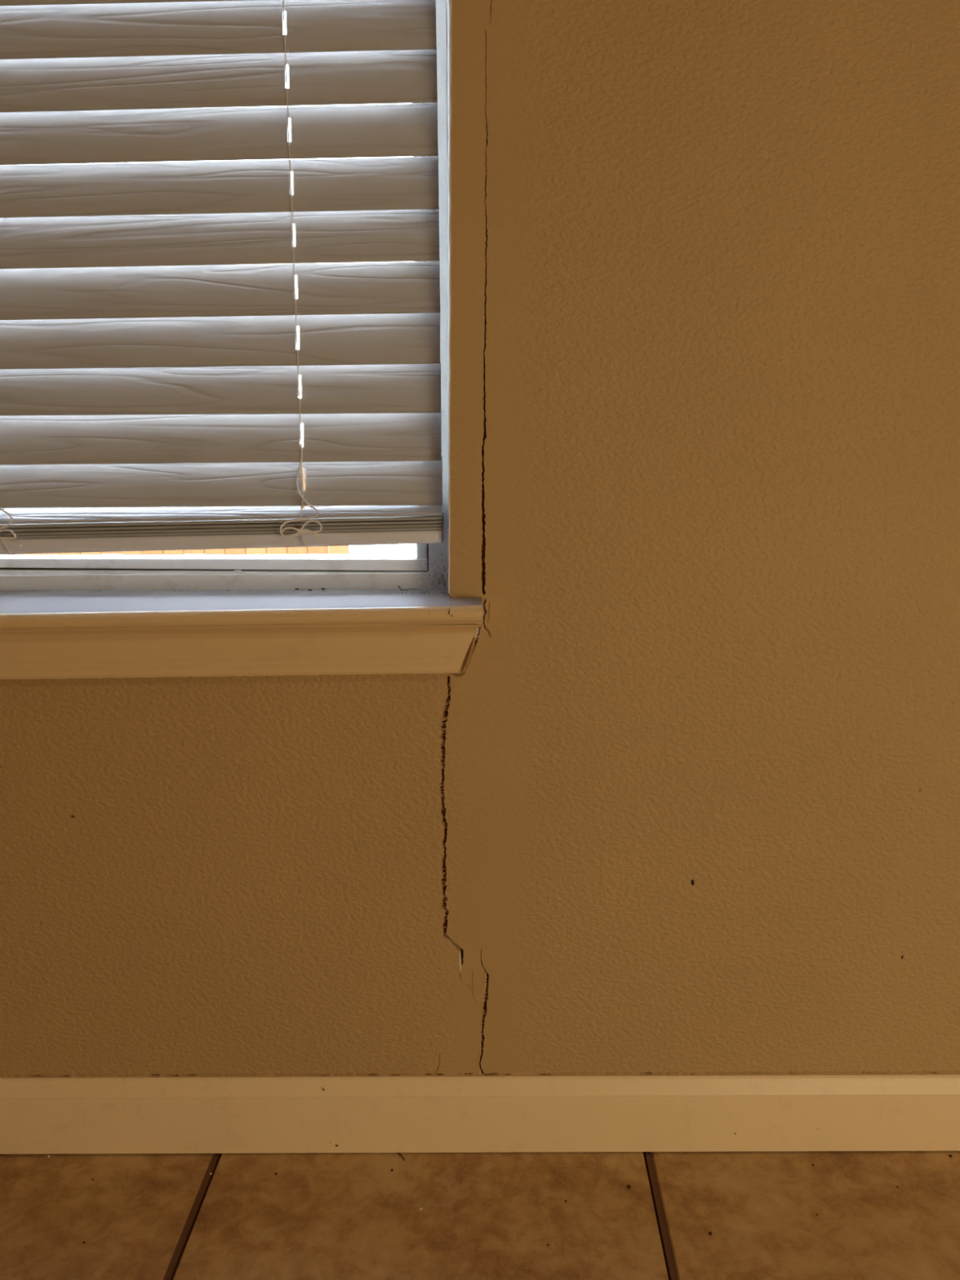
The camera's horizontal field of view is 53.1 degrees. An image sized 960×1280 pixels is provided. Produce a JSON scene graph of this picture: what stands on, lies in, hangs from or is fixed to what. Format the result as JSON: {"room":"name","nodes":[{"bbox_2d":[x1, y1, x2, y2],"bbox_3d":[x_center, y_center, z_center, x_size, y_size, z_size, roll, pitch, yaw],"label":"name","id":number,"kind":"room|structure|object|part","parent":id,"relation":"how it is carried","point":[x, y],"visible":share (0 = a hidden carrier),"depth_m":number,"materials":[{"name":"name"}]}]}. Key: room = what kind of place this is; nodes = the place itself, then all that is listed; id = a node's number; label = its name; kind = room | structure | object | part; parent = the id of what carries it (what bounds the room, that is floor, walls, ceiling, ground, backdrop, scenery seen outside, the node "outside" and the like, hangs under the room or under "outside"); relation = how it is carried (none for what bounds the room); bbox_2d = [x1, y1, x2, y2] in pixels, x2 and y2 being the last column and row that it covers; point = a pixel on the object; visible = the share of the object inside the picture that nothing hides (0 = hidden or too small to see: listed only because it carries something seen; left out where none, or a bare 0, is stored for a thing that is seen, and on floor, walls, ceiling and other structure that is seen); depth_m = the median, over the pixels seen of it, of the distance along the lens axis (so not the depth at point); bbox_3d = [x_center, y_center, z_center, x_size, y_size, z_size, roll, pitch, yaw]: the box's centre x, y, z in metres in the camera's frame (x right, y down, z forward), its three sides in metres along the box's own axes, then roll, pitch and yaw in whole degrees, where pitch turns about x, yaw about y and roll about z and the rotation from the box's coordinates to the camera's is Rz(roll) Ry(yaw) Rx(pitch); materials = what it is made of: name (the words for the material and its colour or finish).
{"room":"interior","nodes":[
{"label":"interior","id":0,"kind":"room"},
{"bbox_2d":[0,0,959,1075],"bbox_3d":[0.098,-0.634,0.867,4.200,2.490,0.148,0,12,0],"label":"wall","id":1,"kind":"structure","parent":0,"point":[704,398],"depth_m":0.94,"materials":[{"name":"beige paint"}]},
{"bbox_2d":[0,624,477,679],"bbox_3d":[-0.474,0.015,0.924,0.943,0.062,0.020,0,12,0],"label":"trim","id":2,"kind":"structure","parent":1,"relation":"attached to","point":[437,649],"depth_m":0.92,"materials":[{"name":"beige paint"}]},
{"bbox_2d":[0,0,486,639],"bbox_3d":[-0.475,-0.708,0.831,0.964,1.432,0.187,0,12,0],"label":"window","id":3,"kind":"structure","parent":1,"relation":"in","point":[53,606],"depth_m":0.94,"materials":[{"name":"white paint"}]},
{"bbox_3d":[-0.475,-0.079,1.000,0.841,0.019,0.024,0,12,0],"label":"sash rail","id":4,"kind":"part","parent":3,"relation":"part of","materials":[{"name":"white plastic"}]},
{"bbox_2d":[0,0,444,555],"bbox_3d":[-0.474,-0.734,0.814,0.870,1.342,0.066,0,12,0],"label":"window blind","id":5,"kind":"object","parent":3,"relation":"attached to","point":[150,400],"visible":1,"depth_m":0.90,"materials":[{"name":"plastic"}]},
{"bbox_3d":[-0.452,-0.088,0.917,0.009,0.015,0.002,0,12,0],"label":"cord","id":6,"kind":"part","parent":5,"relation":"part of","materials":[{"name":"beige fabric"}]},
{"bbox_3d":[-0.461,-0.139,0.921,0.038,0.089,0.034,0,12,0],"label":"lift cord","id":7,"kind":"part","parent":5,"relation":"part of","materials":[{"name":"beige fabric"}]},
{"bbox_3d":[-0.449,-0.094,0.916,0.021,0.009,0.002,0,12,0],"label":"cord","id":8,"kind":"part","parent":5,"relation":"part of","materials":[{"name":"beige fabric"}]},
{"bbox_3d":[-0.471,-0.094,0.955,0.868,0.032,0.050,0,12,0],"label":"rail","id":9,"kind":"part","parent":5,"relation":"part of","materials":[{"name":"plastic"}]},
{"bbox_3d":[-0.170,-0.143,0.921,0.041,0.089,0.032,0,12,0],"label":"lift cord","id":10,"kind":"part","parent":5,"relation":"part of","materials":[{"name":"beige fabric"}]},
{"bbox_3d":[-0.168,-0.097,0.917,0.007,0.018,0.002,0,12,0],"label":"cord","id":11,"kind":"part","parent":5,"relation":"part of","materials":[{"name":"beige fabric"}]},
{"bbox_3d":[-0.162,-0.102,0.916,0.021,0.009,0.002,0,12,0],"label":"cord","id":12,"kind":"part","parent":5,"relation":"part of","materials":[{"name":"beige fabric"}]},
{"bbox_3d":[-0.478,-0.057,1.022,0.894,0.035,0.065,0,12,0],"label":"frame","id":13,"kind":"part","parent":3,"relation":"part of","materials":[{"name":"white plastic"}]},
{"bbox_3d":[-0.492,-0.025,0.944,0.926,0.034,0.109,0,12,0],"label":"sill","id":14,"kind":"part","parent":3,"relation":"part of","materials":[{"name":"white paint"}]},
{"bbox_2d":[34,590,448,604],"bbox_3d":[-0.255,-0.041,0.942,0.452,0.004,0.088,0,12,2],"label":"dirt","id":15,"kind":"object","parent":3,"relation":"on","point":[34,590],"visible":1,"depth_m":0.97,"materials":[{"name":"black soil"}]},
{"bbox_2d":[0,1070,959,1154],"bbox_3d":[0.102,0.506,1.030,4.200,0.087,0.014,0,12,0],"label":"baseboard","id":16,"kind":"structure","parent":1,"relation":"attached to","point":[51,1113],"depth_m":1.02,"materials":[{"name":"beige paint"}]},
{"bbox_2d":[0,1151,959,1279],"bbox_3d":[0.044,0.952,-0.739,4.518,0.060,3.940,0,12,0],"label":"floor","id":17,"kind":"structure","parent":0,"point":[322,1215],"depth_m":0.95,"materials":[{"name":"brown tile"}]},
{"label":"outside","id":18,"kind":"structure","parent":0,"visible":0},
{"bbox_2d":[0,543,416,557],"bbox_3d":[-0.012,-3.388,20.727,60.000,0.280,39.860,0,12,0],"label":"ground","id":19,"kind":"structure","parent":18,"point":[380,550],"depth_m":6.63,"materials":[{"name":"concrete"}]},
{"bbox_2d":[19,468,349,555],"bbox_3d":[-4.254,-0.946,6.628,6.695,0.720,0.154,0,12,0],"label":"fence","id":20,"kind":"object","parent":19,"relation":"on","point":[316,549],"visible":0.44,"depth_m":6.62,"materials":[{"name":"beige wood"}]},
{"bbox_2d":[224,171,413,446],"bbox_3d":[-0.017,-4.899,15.233,19.000,4.920,7.000,0,12,0],"label":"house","id":21,"kind":"structure","parent":19,"relation":"on","point":[291,172],"depth_m":12.37,"materials":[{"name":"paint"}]}
]}

